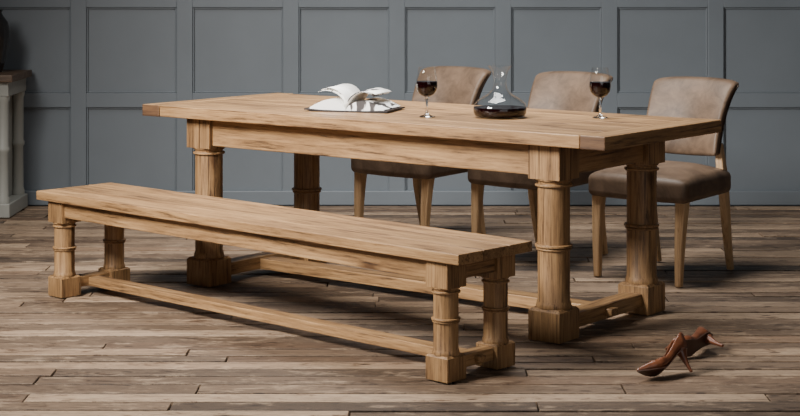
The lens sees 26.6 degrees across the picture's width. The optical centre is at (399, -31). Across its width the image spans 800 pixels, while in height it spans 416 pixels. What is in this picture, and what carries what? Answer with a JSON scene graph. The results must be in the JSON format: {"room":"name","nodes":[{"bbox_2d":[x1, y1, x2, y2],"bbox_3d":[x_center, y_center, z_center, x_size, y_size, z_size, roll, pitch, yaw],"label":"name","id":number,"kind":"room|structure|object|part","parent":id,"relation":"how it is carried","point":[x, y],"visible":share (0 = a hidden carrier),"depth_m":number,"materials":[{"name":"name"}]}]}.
{"room":"dining room","nodes":[
{"label":"dining room","id":0,"kind":"room"},
{"bbox_2d":[0,206,799,415],"bbox_3d":[0.107,1.404,5.200,15.144,0.080,9.400,0,0,0],"label":"floor","id":1,"kind":"structure","parent":0,"point":[97,351],"depth_m":6.36,"materials":[{"name":"brown wood"}]},
{"bbox_2d":[0,70,31,217],"bbox_3d":[-2.604,0.971,9.502,0.972,0.785,0.505,0,0,0],"label":"base cabinet","id":2,"kind":"object","parent":1,"relation":"on","point":[13,197],"visible":1,"depth_m":9.56,"materials":[{"name":"grey paint"}]},
{"bbox_2d":[0,10,9,71],"bbox_3d":[-2.285,0.403,9.500,0.194,0.350,0.194,0,0,0],"label":"vase","id":3,"kind":"object","parent":2,"relation":"on","point":[4,26],"visible":1,"depth_m":9.46,"materials":[{"name":"ceramic"}]},
{"bbox_2d":[36,182,531,382],"bbox_3d":[-0.537,1.147,6.458,2.343,0.433,0.388,0,0,43],"label":"bench","id":4,"kind":"object","parent":1,"relation":"on","point":[445,258],"visible":1,"depth_m":6.15,"materials":[{"name":"brown wood"}]},
{"bbox_3d":[-1.403,1.165,7.085,0.099,0.397,0.099,0,0,43],"label":"leg","id":5,"kind":"part","parent":4,"relation":"part of","materials":[{"name":"brown wood"}]},
{"bbox_3d":[-1.227,1.165,7.274,0.099,0.397,0.099,0,0,43],"label":"leg","id":6,"kind":"part","parent":4,"relation":"part of","materials":[{"name":"brown wood"}]},
{"bbox_3d":[0.153,1.165,5.642,0.099,0.397,0.099,0,0,43],"label":"leg","id":7,"kind":"part","parent":4,"relation":"part of","materials":[{"name":"brown wood"}]},
{"bbox_3d":[0.329,1.165,5.831,0.099,0.397,0.099,0,0,43],"label":"leg","id":8,"kind":"part","parent":4,"relation":"part of","materials":[{"name":"brown wood"}]},
{"bbox_2d":[351,66,490,234],"bbox_3d":[0.121,0.931,8.452,0.497,0.865,0.637,0,0,38],"label":"dining chair","id":9,"kind":"object","parent":1,"relation":"on","point":[455,84],"visible":0.37,"depth_m":8.46,"materials":[{"name":"beige leather"}]},
{"bbox_3d":[-0.198,1.182,8.380,0.050,0.364,0.062,0,0,38],"label":"leg","id":10,"kind":"part","parent":9,"relation":"part of","materials":[{"name":"brown wood"}]},
{"bbox_3d":[0.086,0.935,8.406,0.497,0.142,0.520,0,0,38],"label":"seat","id":11,"kind":"part","parent":9,"relation":"part of","materials":[{"name":"beige leather"}]},
{"bbox_3d":[0.104,1.074,8.724,0.050,0.580,0.113,0,0,38],"label":"leg","id":12,"kind":"part","parent":9,"relation":"part of","materials":[{"name":"brown wood"}]},
{"bbox_3d":[0.131,1.182,8.125,0.050,0.364,0.062,0,0,38],"label":"leg","id":13,"kind":"part","parent":9,"relation":"part of","materials":[{"name":"brown wood"}]},
{"bbox_3d":[0.249,0.673,8.617,0.416,0.349,0.219,0,0,38],"label":"backrest","id":14,"kind":"part","parent":9,"relation":"part of","materials":[{"name":"beige leather"}]},
{"bbox_3d":[0.389,1.074,8.503,0.050,0.580,0.113,0,0,38],"label":"leg","id":15,"kind":"part","parent":9,"relation":"part of","materials":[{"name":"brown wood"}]},
{"bbox_3d":[0.404,0.677,8.492,0.155,0.298,0.006,0,0,-43],"label":"nailhead trim","id":16,"kind":"part","parent":9,"relation":"part of","materials":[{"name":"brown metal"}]},
{"bbox_2d":[142,93,720,343],"bbox_3d":[0.068,0.978,7.054,2.358,0.771,0.882,0,0,38],"label":"dining table","id":17,"kind":"object","parent":1,"relation":"on","point":[552,147],"visible":0.91,"depth_m":6.70,"materials":[{"name":"brown wood"}]},
{"bbox_3d":[-0.829,1.003,7.349,0.140,0.722,0.140,0,0,38],"label":"leg","id":18,"kind":"part","parent":17,"relation":"part of","materials":[{"name":"brown wood"}]},
{"bbox_3d":[-0.432,1.003,7.854,0.140,0.722,0.140,0,0,38],"label":"leg","id":19,"kind":"part","parent":17,"relation":"part of","materials":[{"name":"brown wood"}]},
{"bbox_2d":[304,84,404,112],"bbox_3d":[-0.190,0.542,7.130,0.368,0.103,0.232,0,0,18],"label":"open book","id":20,"kind":"object","parent":17,"relation":"on","point":[351,99],"visible":1,"depth_m":7.05,"materials":[{"name":"white paper"}]},
{"bbox_2d":[416,70,436,117],"bbox_3d":[0.108,0.493,6.800,0.087,0.200,0.087,0,0,0],"label":"wine glass","id":21,"kind":"object","parent":17,"relation":"on","point":[425,88],"visible":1,"depth_m":6.77,"materials":[{"name":"clear glass"}]},
{"bbox_3d":[0.108,0.554,6.800,0.063,0.079,0.063,0,0,0],"label":"stem","id":22,"kind":"part","parent":21,"relation":"part of","materials":[{"name":"clear glass"}]},
{"bbox_2d":[474,89,525,118],"bbox_3d":[0.400,0.489,6.780,0.216,0.208,0.216,0,0,0],"label":"decanter","id":23,"kind":"object","parent":17,"relation":"on","point":[484,111],"visible":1,"depth_m":6.71,"materials":[{"name":"clear glass"}]},
{"bbox_3d":[0.568,1.003,6.254,0.140,0.722,0.140,0,0,38],"label":"leg","id":24,"kind":"part","parent":17,"relation":"part of","materials":[{"name":"brown wood"}]},
{"bbox_2d":[589,76,610,118],"bbox_3d":[0.798,0.493,6.757,0.087,0.200,0.087,0,0,0],"label":"wine glass","id":25,"kind":"object","parent":17,"relation":"on","point":[600,89],"visible":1,"depth_m":6.73,"materials":[{"name":"clear glass"}]},
{"bbox_3d":[0.798,0.554,6.757,0.063,0.079,0.063,0,0,0],"label":"stem","id":26,"kind":"part","parent":25,"relation":"part of","materials":[{"name":"clear glass"}]},
{"bbox_3d":[0.964,1.003,6.759,0.140,0.722,0.140,0,0,38],"label":"leg","id":27,"kind":"part","parent":17,"relation":"part of","materials":[{"name":"brown wood"}]},
{"bbox_2d":[468,71,612,254],"bbox_3d":[0.681,0.931,8.022,0.497,0.865,0.637,0,0,38],"label":"dining chair","id":28,"kind":"object","parent":1,"relation":"on","point":[552,90],"visible":0.33,"depth_m":8.12,"materials":[{"name":"beige leather"}]},
{"bbox_3d":[0.362,1.182,7.950,0.050,0.364,0.062,0,0,38],"label":"leg","id":29,"kind":"part","parent":28,"relation":"part of","materials":[{"name":"brown wood"}]},
{"bbox_3d":[0.664,1.074,8.294,0.050,0.580,0.113,0,0,38],"label":"leg","id":30,"kind":"part","parent":28,"relation":"part of","materials":[{"name":"brown wood"}]},
{"bbox_3d":[0.646,0.935,7.976,0.497,0.142,0.520,0,0,38],"label":"seat","id":31,"kind":"part","parent":28,"relation":"part of","materials":[{"name":"beige leather"}]},
{"bbox_3d":[0.809,0.673,8.187,0.416,0.349,0.219,0,0,38],"label":"backrest","id":32,"kind":"part","parent":28,"relation":"part of","materials":[{"name":"beige leather"}]},
{"bbox_3d":[0.949,1.074,8.073,0.050,0.580,0.113,0,0,38],"label":"leg","id":33,"kind":"part","parent":28,"relation":"part of","materials":[{"name":"brown wood"}]},
{"bbox_2d":[588,76,738,287],"bbox_3d":[1.201,0.931,7.602,0.497,0.865,0.637,0,0,38],"label":"dining chair","id":34,"kind":"object","parent":1,"relation":"on","point":[679,183],"visible":0.8,"depth_m":7.58,"materials":[{"name":"beige leather"}]},
{"bbox_3d":[0.882,1.182,7.530,0.050,0.364,0.062,0,0,38],"label":"leg","id":35,"kind":"part","parent":34,"relation":"part of","materials":[{"name":"brown wood"}]},
{"bbox_3d":[1.166,0.935,7.556,0.497,0.142,0.520,0,0,38],"label":"seat","id":36,"kind":"part","parent":34,"relation":"part of","materials":[{"name":"beige leather"}]},
{"bbox_3d":[1.184,1.074,7.874,0.050,0.580,0.113,0,0,38],"label":"leg","id":37,"kind":"part","parent":34,"relation":"part of","materials":[{"name":"brown wood"}]},
{"bbox_3d":[1.210,1.182,7.275,0.050,0.364,0.062,0,0,38],"label":"leg","id":38,"kind":"part","parent":34,"relation":"part of","materials":[{"name":"brown wood"}]},
{"bbox_3d":[1.329,0.673,7.767,0.416,0.349,0.219,0,0,38],"label":"backrest","id":39,"kind":"part","parent":34,"relation":"part of","materials":[{"name":"beige leather"}]},
{"bbox_3d":[1.469,1.074,7.653,0.050,0.580,0.113,0,0,38],"label":"leg","id":40,"kind":"part","parent":34,"relation":"part of","materials":[{"name":"brown wood"}]},
{"bbox_3d":[1.484,0.677,7.642,0.155,0.298,0.006,0,0,-43],"label":"nailhead trim","id":41,"kind":"part","parent":34,"relation":"part of","materials":[{"name":"brown metal"}]},
{"bbox_2d":[636,332,692,376],"bbox_3d":[0.897,1.298,5.674,0.102,0.129,0.238,0,0,44],"label":"shoe","id":42,"kind":"object","parent":1,"relation":"on","point":[678,345],"visible":1,"depth_m":5.68,"materials":[{"name":"brown leather"}]},
{"bbox_2d":[665,326,723,356],"bbox_3d":[1.013,1.321,5.996,0.230,0.076,0.147,0,0,-21],"label":"shoe","id":43,"kind":"object","parent":1,"relation":"on","point":[702,337],"visible":0.66,"depth_m":5.98,"materials":[{"name":"brown leather"}]},
{"bbox_2d":[0,7,799,205],"bbox_3d":[0.000,-0.046,9.850,10.000,2.980,0.100,0,0,0],"label":"wall","id":44,"kind":"structure","parent":0,"point":[129,49],"depth_m":9.80,"materials":[{"name":"grey paint"}]},
{"bbox_2d":[0,0,799,190],"bbox_3d":[-0.017,-0.021,9.789,8.678,2.630,0.022,0,0,0],"label":"trim","id":45,"kind":"structure","parent":44,"relation":"attached to","point":[78,100],"depth_m":9.78,"materials":[{"name":"grey paint"}]},
{"bbox_2d":[25,190,799,204],"bbox_3d":[0.000,1.321,9.785,10.000,0.085,0.030,0,0,0],"label":"baseboard","id":46,"kind":"structure","parent":44,"relation":"attached to","point":[271,197],"depth_m":9.77,"materials":[{"name":"grey paint"}]}
]}

